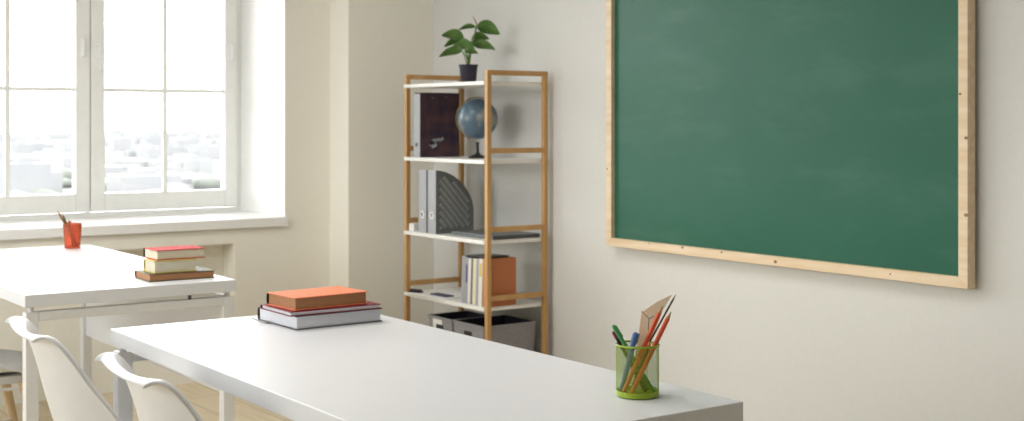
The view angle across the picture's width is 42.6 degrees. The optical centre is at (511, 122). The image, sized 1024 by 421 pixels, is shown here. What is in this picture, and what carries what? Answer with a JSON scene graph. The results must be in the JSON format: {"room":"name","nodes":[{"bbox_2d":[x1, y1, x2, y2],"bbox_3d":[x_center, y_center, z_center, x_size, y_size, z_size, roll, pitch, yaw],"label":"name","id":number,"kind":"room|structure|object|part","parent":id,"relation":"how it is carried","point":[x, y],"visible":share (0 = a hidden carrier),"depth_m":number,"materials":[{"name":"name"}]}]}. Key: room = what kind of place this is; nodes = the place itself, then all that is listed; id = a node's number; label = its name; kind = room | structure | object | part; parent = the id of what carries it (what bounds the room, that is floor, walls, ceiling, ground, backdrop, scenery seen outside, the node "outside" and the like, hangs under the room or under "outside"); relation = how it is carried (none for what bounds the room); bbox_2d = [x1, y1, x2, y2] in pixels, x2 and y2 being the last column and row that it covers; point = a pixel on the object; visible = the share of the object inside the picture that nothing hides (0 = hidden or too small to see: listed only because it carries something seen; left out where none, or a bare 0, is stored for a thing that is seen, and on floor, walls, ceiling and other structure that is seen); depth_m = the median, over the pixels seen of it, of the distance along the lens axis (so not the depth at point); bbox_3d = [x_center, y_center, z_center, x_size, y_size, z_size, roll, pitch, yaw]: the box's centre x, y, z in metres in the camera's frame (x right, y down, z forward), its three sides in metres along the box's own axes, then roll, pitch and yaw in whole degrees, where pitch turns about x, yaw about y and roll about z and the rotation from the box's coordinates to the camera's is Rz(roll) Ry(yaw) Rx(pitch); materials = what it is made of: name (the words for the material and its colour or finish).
{"room":"classroom","nodes":[
{"label":"classroom","id":0,"kind":"room"},
{"bbox_2d":[0,382,292,420],"bbox_3d":[-0.926,1.335,2.469,6.141,0.100,8.400,0,0,-35],"label":"floor","id":1,"kind":"structure","parent":0,"point":[205,400],"depth_m":5.89,"materials":[{"name":"brown wood"}]},
{"bbox_2d":[0,349,39,420],"bbox_3d":[-1.835,0.893,4.497,0.531,0.791,0.484,0,0,-35],"label":"shell chair","id":2,"kind":"object","parent":1,"relation":"on","point":[11,361],"visible":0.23,"depth_m":4.61,"materials":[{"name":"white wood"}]},
{"bbox_3d":[-1.794,1.082,4.730,0.033,0.413,0.155,0,0,18],"label":"leg","id":3,"kind":"part","parent":2,"relation":"part of","materials":[{"name":"brown wood"}]},
{"bbox_3d":[-1.819,0.982,4.508,0.288,0.176,0.336,0,0,-35],"label":"support frame","id":4,"kind":"part","parent":2,"relation":"part of","materials":[{"name":"brown wood"}]},
{"bbox_3d":[-1.819,0.874,4.508,0.220,0.027,0.240,0,0,-35],"label":"seat mount","id":5,"kind":"part","parent":2,"relation":"part of","materials":[{"name":"white plastic"}]},
{"bbox_3d":[-1.601,1.082,4.457,0.155,0.413,0.033,0,0,2],"label":"leg","id":6,"kind":"part","parent":2,"relation":"part of","materials":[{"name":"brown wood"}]},
{"bbox_2d":[5,316,120,420],"bbox_3d":[-0.977,0.893,3.330,0.531,0.791,0.484,0,0,-30],"label":"shell chair","id":7,"kind":"object","parent":1,"relation":"on","point":[70,395],"visible":1,"depth_m":3.12,"materials":[{"name":"white plastic"}]},
{"bbox_2d":[0,244,235,420],"bbox_3d":[-1.681,0.910,4.912,0.699,0.750,1.585,0,0,-35],"label":"school desk","id":8,"kind":"object","parent":1,"relation":"on","point":[105,286],"visible":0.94,"depth_m":4.46,"materials":[{"name":"white laminate"}]},
{"bbox_3d":[-1.504,0.939,4.098,0.040,0.693,0.040,0,0,-35],"label":"leg","id":9,"kind":"part","parent":8,"relation":"part of","materials":[{"name":"white metal"}]},
{"bbox_2d":[62,223,81,248],"bbox_3d":[-1.872,0.482,5.585,0.080,0.105,0.080,0,0,-35],"label":"plastic cup","id":10,"kind":"object","parent":8,"relation":"on","point":[71,232],"visible":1,"depth_m":5.56,"materials":[{"name":"plastic"}]},
{"bbox_3d":[-1.858,0.939,5.726,0.040,0.693,0.040,0,0,-35],"label":"leg","id":11,"kind":"part","parent":8,"relation":"part of","materials":[{"name":"white metal"}]},
{"bbox_3d":[-1.238,0.606,4.286,0.611,0.028,0.040,0,0,-35],"label":"rail","id":12,"kind":"part","parent":8,"relation":"part of","materials":[{"name":"white metal"}]},
{"bbox_3d":[-1.414,0.771,5.101,0.018,0.308,1.493,0,0,-35],"label":"modesty panel","id":13,"kind":"part","parent":8,"relation":"part of","materials":[{"name":"white laminate"}]},
{"bbox_2d":[135,266,214,281],"bbox_3d":[-1.161,0.521,4.517,0.232,0.026,0.154,0,0,-34],"label":"book","id":14,"kind":"object","parent":8,"relation":"on","point":[202,272],"visible":0.91,"depth_m":4.46,"materials":[{"name":"brown paper"}]},
{"bbox_2d":[143,258,196,273],"bbox_3d":[-1.170,0.487,4.494,0.152,0.042,0.104,0,0,-35],"label":"book","id":15,"kind":"object","parent":14,"relation":"on","point":[149,265],"visible":0.88,"depth_m":4.46,"materials":[{"name":"beige paper"}]},
{"bbox_2d":[143,245,204,260],"bbox_3d":[-1.164,0.449,4.524,0.174,0.034,0.129,0,0,-35],"label":"book","id":16,"kind":"object","parent":15,"relation":"on","point":[185,251],"visible":1,"depth_m":4.48,"materials":[{"name":"paper"}]},
{"bbox_3d":[-1.411,0.605,5.103,0.030,0.025,1.493,0,0,-35],"label":"rail","id":17,"kind":"part","parent":8,"relation":"part of","materials":[{"name":"white metal"}]},
{"bbox_3d":[-0.972,0.939,4.474,0.040,0.693,0.040,0,0,-35],"label":"leg","id":18,"kind":"part","parent":8,"relation":"part of","materials":[{"name":"white metal"}]},
{"bbox_2d":[95,352,202,420],"bbox_3d":[-0.579,0.893,2.809,0.531,0.791,0.484,0,0,-32],"label":"shell chair","id":19,"kind":"object","parent":1,"relation":"on","point":[153,399],"visible":1,"depth_m":2.61,"materials":[{"name":"white plastic"}]},
{"bbox_2d":[111,314,742,420],"bbox_3d":[-0.299,0.910,2.960,0.699,0.750,1.585,0,0,-35],"label":"school desk","id":20,"kind":"object","parent":1,"relation":"on","point":[390,369],"visible":0.85,"depth_m":2.79,"materials":[{"name":"white laminate"}]},
{"bbox_3d":[-1.008,0.939,3.398,0.040,0.693,0.040,0,0,-35],"label":"leg","id":21,"kind":"part","parent":20,"relation":"part of","materials":[{"name":"white metal"}]},
{"bbox_3d":[-0.742,0.606,3.586,0.611,0.028,0.040,0,0,-35],"label":"rail","id":22,"kind":"part","parent":20,"relation":"part of","materials":[{"name":"white metal"}]},
{"bbox_2d":[252,307,381,329],"bbox_3d":[-0.533,0.516,3.530,0.294,0.036,0.226,0,0,-36],"label":"hardcover book","id":23,"kind":"object","parent":20,"relation":"on","point":[370,315],"visible":0.63,"depth_m":3.45,"materials":[{"name":"grey paper"}]},
{"bbox_2d":[260,301,380,316],"bbox_3d":[-0.512,0.492,3.513,0.268,0.012,0.182,0,0,-35],"label":"book","id":24,"kind":"object","parent":23,"relation":"on","point":[371,305],"visible":0.62,"depth_m":3.44,"materials":[{"name":"paper"}]},
{"bbox_2d":[266,286,367,310],"bbox_3d":[-0.521,0.469,3.510,0.222,0.033,0.154,0,0,-39],"label":"book","id":25,"kind":"object","parent":24,"relation":"on","point":[333,296],"visible":1,"depth_m":3.47,"materials":[{"name":"paper"}]},
{"bbox_2d":[615,340,659,398],"bbox_3d":[0.246,0.483,2.568,0.087,0.101,0.087,0,0,-35],"label":"pencil cup","id":26,"kind":"object","parent":20,"relation":"on","point":[639,394],"visible":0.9,"depth_m":2.54,"materials":[{"name":"green metal"}]},
{"bbox_2d":[619,332,639,391],"bbox_3d":[0.228,0.468,2.560,0.015,0.122,0.049,0,0,-42],"label":"pen","id":27,"kind":"object","parent":26,"relation":"in","point":[635,336],"visible":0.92,"depth_m":2.55,"materials":[{"name":"plastic"}]},
{"bbox_2d":[612,331,646,392],"bbox_3d":[0.231,0.468,2.572,0.073,0.116,0.010,0,0,25],"label":"pen","id":28,"kind":"object","parent":26,"relation":"in","point":[613,332],"visible":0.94,"depth_m":2.57,"materials":[{"name":"plastic"}]},
{"bbox_2d":[612,325,655,392],"bbox_3d":[0.238,0.462,2.567,0.087,0.130,0.010,0,0,16],"label":"pen","id":29,"kind":"object","parent":26,"relation":"in","point":[614,327],"visible":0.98,"depth_m":2.57,"materials":[{"name":"plastic"}]},
{"bbox_2d":[625,349,649,389],"bbox_3d":[0.245,0.479,2.588,0.053,0.098,0.008,0,0,0],"label":"pencil","id":30,"kind":"object","parent":26,"relation":"in","point":[625,349],"visible":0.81,"depth_m":2.58,"materials":[{"name":"paint"}]},
{"bbox_2d":[631,341,650,385],"bbox_3d":[0.252,0.476,2.574,0.041,0.100,0.009,0,0,17],"label":"pencil","id":31,"kind":"object","parent":26,"relation":"in","point":[649,343],"visible":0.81,"depth_m":2.57,"materials":[{"name":"paint"}]},
{"bbox_2d":[622,306,662,392],"bbox_3d":[0.253,0.442,2.552,0.080,0.172,0.009,0,0,6],"label":"pencil","id":32,"kind":"object","parent":26,"relation":"in","point":[658,314],"visible":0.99,"depth_m":2.55,"materials":[{"name":"red paint"}]},
{"bbox_2d":[641,311,653,386],"bbox_3d":[0.266,0.444,2.575,0.026,0.149,0.004,0,0,0],"label":"wire","id":33,"kind":"object","parent":26,"relation":"in","point":[641,311],"visible":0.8,"depth_m":2.57,"materials":[{"name":"metal"}]},
{"bbox_2d":[629,312,670,393],"bbox_3d":[0.269,0.450,2.555,0.091,0.158,0.009,0,0,-20],"label":"pencil","id":34,"kind":"object","parent":26,"relation":"in","point":[667,319],"visible":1,"depth_m":2.56,"materials":[{"name":"paint"}]},
{"bbox_2d":[632,294,671,389],"bbox_3d":[0.276,0.434,2.593,0.082,0.190,0.002,0,0,0],"label":"wooden template","id":35,"kind":"object","parent":26,"relation":"in","point":[651,311],"visible":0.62,"depth_m":2.59,"materials":[{"name":"brown wood"}]},
{"bbox_2d":[641,295,675,358],"bbox_3d":[0.270,0.432,2.578,0.105,0.191,0.004,0,0,6],"label":"pencil","id":36,"kind":"object","parent":26,"relation":"in","point":[672,300],"visible":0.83,"depth_m":2.57,"materials":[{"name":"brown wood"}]},
{"bbox_2d":[404,70,547,354],"bbox_3d":[-0.182,0.525,6.205,0.340,1.519,0.723,0,0,-35],"label":"bookshelf","id":37,"kind":"object","parent":1,"relation":"on","point":[487,84],"visible":0.65,"depth_m":6.00,"materials":[{"name":"brown wood"}]},
{"bbox_3d":[-0.511,0.537,6.401,0.022,1.496,0.023,0,0,-35],"label":"post","id":38,"kind":"part","parent":37,"relation":"part of","materials":[{"name":"brown wood"}]},
{"bbox_2d":[409,223,417,230],"bbox_3d":[-0.476,0.509,6.374,0.030,0.035,0.045,0,0,-35],"label":"eraser","id":39,"kind":"object","parent":37,"relation":"on","point":[412,226],"visible":1,"depth_m":6.36,"materials":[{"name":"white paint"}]},
{"bbox_3d":[-0.383,0.477,6.492,0.292,0.024,0.021,0,0,-35],"label":"rail","id":40,"kind":"part","parent":37,"relation":"part of","materials":[{"name":"brown wood"}]},
{"bbox_2d":[418,170,427,232],"bbox_3d":[-0.344,0.377,6.353,0.215,0.300,0.076,0,0,-35],"label":"magazine file","id":41,"kind":"object","parent":37,"relation":"on","point":[422,174],"visible":0.19,"depth_m":6.28,"materials":[{"name":"white paint"}]},
{"bbox_3d":[-0.383,-0.223,6.492,0.336,0.023,0.023,0,0,-35],"label":"rail","id":42,"kind":"part","parent":37,"relation":"part of","materials":[{"name":"brown wood"}]},
{"bbox_2d":[406,289,460,299],"bbox_3d":[-0.326,0.823,6.290,0.240,0.004,0.300,0,0,-39],"label":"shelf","id":43,"kind":"object","parent":37,"relation":"on","point":[457,294],"visible":0.68,"depth_m":6.29,"materials":[{"name":"white paint"}]},
{"bbox_2d":[408,289,422,292],"bbox_3d":[-0.465,0.812,6.337,0.075,0.015,0.028,0,0,35],"label":"stapler","id":44,"kind":"object","parent":43,"relation":"on","point":[411,290],"visible":1,"depth_m":6.33,"materials":[{"name":"black plastic"}]},
{"bbox_2d":[430,293,453,296],"bbox_3d":[-0.332,0.817,6.217,0.050,0.006,0.130,0,0,-38],"label":"pencil case","id":45,"kind":"object","parent":43,"relation":"on","point":[436,294],"visible":1,"depth_m":6.21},
{"bbox_3d":[-0.383,0.784,6.492,0.292,0.024,0.021,0,0,-35],"label":"rail","id":46,"kind":"part","parent":37,"relation":"part of","materials":[{"name":"brown wood"}]},
{"bbox_2d":[414,92,458,156],"bbox_3d":[-0.368,0.011,6.396,0.230,0.312,0.057,0,0,-35],"label":"binder","id":47,"kind":"object","parent":37,"relation":"on","point":[436,132],"visible":0.99,"depth_m":6.36,"materials":[{"name":"black paper"}]},
{"bbox_2d":[428,170,473,233],"bbox_3d":[-0.294,0.377,6.283,0.215,0.300,0.076,0,0,-35],"label":"magazine file","id":48,"kind":"object","parent":37,"relation":"on","point":[450,204],"visible":1,"depth_m":6.24,"materials":[{"name":"grey plastic"}]},
{"bbox_2d":[428,310,484,331],"bbox_3d":[-0.248,1.036,6.221,0.226,0.247,0.211,0,0,-35],"label":"storage bin","id":49,"kind":"object","parent":37,"relation":"on","point":[444,321],"visible":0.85,"depth_m":6.23,"materials":[{"name":"grey fabric"}]},
{"bbox_3d":[-0.255,0.537,6.583,0.022,1.496,0.023,0,0,-35],"label":"post","id":50,"kind":"part","parent":37,"relation":"part of","materials":[{"name":"brown wood"}]},
{"bbox_2d":[461,255,467,302],"bbox_3d":[-0.155,0.717,6.050,0.165,0.215,0.041,0,0,-35],"label":"book","id":51,"kind":"object","parent":37,"relation":"on","point":[463,256],"visible":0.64,"depth_m":6.00,"materials":[{"name":"grey paper"}]},
{"bbox_2d":[467,258,470,303],"bbox_3d":[-0.127,0.721,6.010,0.165,0.207,0.032,0,0,-35],"label":"book","id":52,"kind":"object","parent":37,"relation":"on","point":[469,262],"visible":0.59,"depth_m":5.96,"materials":[{"name":"beige paper"}]},
{"bbox_2d":[439,17,499,81],"bbox_3d":[-0.201,-0.344,6.180,0.288,0.317,0.131,0,0,-2],"label":"potted plant","id":53,"kind":"object","parent":37,"relation":"on","point":[468,72],"visible":0.95,"depth_m":6.16,"materials":[{"name":"green plant"}]},
{"bbox_3d":[-0.205,-0.229,6.177,0.093,0.087,0.093,0,0,-35],"label":"pot","id":54,"kind":"part","parent":53,"relation":"part of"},
{"bbox_2d":[465,257,476,302],"bbox_3d":[-0.140,0.719,6.029,0.166,0.211,0.032,0,0,-35],"label":"book","id":55,"kind":"object","parent":37,"relation":"on","point":[467,258],"visible":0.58,"depth_m":5.98,"materials":[{"name":"grey paper"}]},
{"bbox_2d":[466,253,508,257],"bbox_3d":[-0.112,0.607,5.968,0.130,0.007,0.155,0,-1,-35],"label":"notebook","id":56,"kind":"object","parent":55,"relation":"on","point":[472,255],"visible":0.78,"depth_m":5.94,"materials":[{"name":"paper"}]},
{"bbox_2d":[470,258,473,303],"bbox_3d":[-0.116,0.719,5.994,0.165,0.210,0.026,0,0,-35],"label":"book","id":57,"kind":"object","parent":37,"relation":"on","point":[471,289],"visible":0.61,"depth_m":5.95,"materials":[{"name":"grey paper"}]},
{"bbox_2d":[472,258,476,304],"bbox_3d":[-0.103,0.720,5.977,0.165,0.209,0.036,0,0,-35],"label":"book","id":58,"kind":"object","parent":37,"relation":"on","point":[474,259],"visible":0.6,"depth_m":5.93,"materials":[{"name":"beige paper"}]},
{"bbox_2d":[456,97,497,157],"bbox_3d":[-0.162,0.024,6.168,0.190,0.288,0.190,0,0,-35],"label":"globe","id":59,"kind":"object","parent":37,"relation":"on","point":[470,118],"visible":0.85,"depth_m":6.11,"materials":[{"name":"blue plastic"}]},
{"bbox_2d":[475,258,479,305],"bbox_3d":[-0.089,0.718,5.957,0.165,0.213,0.030,0,0,-35],"label":"book","id":60,"kind":"object","parent":37,"relation":"on","point":[477,265],"visible":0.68,"depth_m":5.91,"materials":[{"name":"grey paper"}]},
{"bbox_3d":[-0.106,0.537,5.830,0.022,1.496,0.023,0,0,-35],"label":"post","id":61,"kind":"part","parent":37,"relation":"part of","materials":[{"name":"brown wood"}]},
{"bbox_2d":[478,257,499,305],"bbox_3d":[-0.075,0.718,5.936,0.166,0.213,0.040,0,0,-35],"label":"book","id":62,"kind":"object","parent":37,"relation":"on","point":[480,286],"visible":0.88,"depth_m":5.89,"materials":[{"name":"beige paper"}]},
{"bbox_2d":[453,315,536,350],"bbox_3d":[-0.080,1.036,6.043,0.296,0.247,0.251,0,0,-35],"label":"storage bin","id":63,"kind":"object","parent":37,"relation":"on","point":[513,331],"visible":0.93,"depth_m":5.99,"materials":[{"name":"grey fabric"}]},
{"bbox_2d":[451,229,539,239],"bbox_3d":[-0.079,0.518,6.092,0.262,0.018,0.345,0,0,-35],"label":"laptop","id":64,"kind":"object","parent":37,"relation":"on","point":[480,233],"visible":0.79,"depth_m":6.02,"materials":[{"name":"grey plastic"}]},
{"bbox_2d":[483,257,515,306],"bbox_3d":[-0.055,0.717,5.905,0.160,0.215,0.030,0,0,-35],"label":"book","id":65,"kind":"object","parent":37,"relation":"on","point":[503,269],"visible":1,"depth_m":5.89,"materials":[{"name":"orange paper"}]},
{"bbox_3d":[0.022,-0.223,5.921,0.336,0.023,0.023,0,0,-35],"label":"rail","id":66,"kind":"part","parent":37,"relation":"part of","materials":[{"name":"brown wood"}]},
{"bbox_3d":[0.022,0.784,5.921,0.292,0.024,0.021,0,0,-35],"label":"rail","id":67,"kind":"part","parent":37,"relation":"part of","materials":[{"name":"brown wood"}]},
{"bbox_3d":[0.022,0.477,5.921,0.292,0.024,0.021,0,0,-35],"label":"rail","id":68,"kind":"part","parent":37,"relation":"part of","materials":[{"name":"brown wood"}]},
{"bbox_3d":[0.022,0.126,5.921,0.292,0.024,0.021,0,0,-35],"label":"rail","id":69,"kind":"part","parent":37,"relation":"part of","materials":[{"name":"brown wood"}]},
{"bbox_3d":[0.150,0.537,6.011,0.022,1.496,0.023,0,0,-35],"label":"post","id":70,"kind":"part","parent":37,"relation":"part of","materials":[{"name":"brown wood"}]},
{"bbox_2d":[0,0,329,405],"bbox_3d":[-3.152,-0.165,5.613,5.941,2.900,0.695,0,0,-35],"label":"wall","id":71,"kind":"structure","parent":0,"point":[294,256],"depth_m":6.62,"materials":[{"name":"paint"}]},
{"bbox_2d":[0,0,240,220],"bbox_3d":[-2.781,-0.418,6.116,3.241,1.786,0.116,0,0,-35],"label":"window","id":72,"kind":"structure","parent":71,"relation":"in","point":[88,198],"depth_m":6.60,"materials":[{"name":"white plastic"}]},
{"bbox_3d":[-2.451,-0.416,6.371,0.784,1.730,0.062,0,0,-35],"label":"sash","id":73,"kind":"part","parent":72,"relation":"part of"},
{"bbox_3d":[-2.069,-0.330,6.577,0.024,0.130,0.044,0,0,-35],"label":"handle","id":74,"kind":"part","parent":72,"relation":"part of","materials":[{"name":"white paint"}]},
{"bbox_3d":[-1.808,-0.416,6.827,0.784,1.730,0.062,0,0,-35],"label":"sash","id":75,"kind":"part","parent":72,"relation":"part of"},
{"bbox_2d":[0,211,287,239],"bbox_3d":[-2.644,0.498,5.902,3.285,0.046,0.624,0,0,-35],"label":"window sill","id":76,"kind":"structure","parent":71,"relation":"attached to","point":[156,223],"depth_m":6.29,"materials":[{"name":"white paint"}]},
{"bbox_2d":[241,0,285,216],"bbox_3d":[-2.641,-0.420,5.918,3.249,1.790,0.602,0,0,-35],"label":"window reveal","id":77,"kind":"structure","parent":71,"relation":"attached to","point":[263,22],"depth_m":6.82,"materials":[{"name":"white paint"}]},
{"bbox_2d":[330,0,432,325],"bbox_3d":[-0.674,-0.165,6.819,0.502,2.900,0.200,0,0,-35],"label":"column","id":78,"kind":"structure","parent":71,"relation":"attached to","point":[374,44],"depth_m":6.70,"materials":[{"name":"paint"}]},
{"bbox_2d":[433,0,1023,420],"bbox_3d":[1.539,-0.165,4.214,0.100,2.900,8.400,0,0,-35],"label":"wall","id":79,"kind":"structure","parent":0,"point":[788,344],"depth_m":5.04,"materials":[{"name":"paint"}]},
{"bbox_2d":[606,0,974,288],"bbox_3d":[0.948,-0.096,4.912,0.058,1.250,1.806,0,0,-35],"label":"chalkboard","id":80,"kind":"object","parent":79,"relation":"attached to","point":[830,136],"visible":1,"depth_m":4.77,"materials":[{"name":"green wood"}]},
{"bbox_3d":[0.940,0.511,4.907,0.040,0.036,1.802,0,0,-35],"label":"frame rail","id":81,"kind":"part","parent":80,"relation":"part of","materials":[{"name":"brown wood"}]},
{"label":"outside","id":82,"kind":"structure","parent":0,"visible":0},
{"bbox_2d":[0,131,220,193],"bbox_3d":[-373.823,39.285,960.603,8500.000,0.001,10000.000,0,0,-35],"label":"ground","id":83,"kind":"structure","parent":82,"point":[47,155],"depth_m":2577.18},
{"bbox_2d":[0,129,220,193],"bbox_3d":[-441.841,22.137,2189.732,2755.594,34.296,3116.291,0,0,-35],"label":"buildings","id":84,"kind":"structure","parent":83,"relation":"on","point":[187,152],"depth_m":932.94,"materials":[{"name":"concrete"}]},
{"bbox_2d":[0,167,220,212],"bbox_3d":[-151.704,34.509,643.446,667.669,12.737,561.611,0,0,-35],"label":"trees","id":85,"kind":"object","parent":83,"relation":"on","point":[206,181],"visible":0.04,"depth_m":727.46,"materials":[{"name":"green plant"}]}
]}

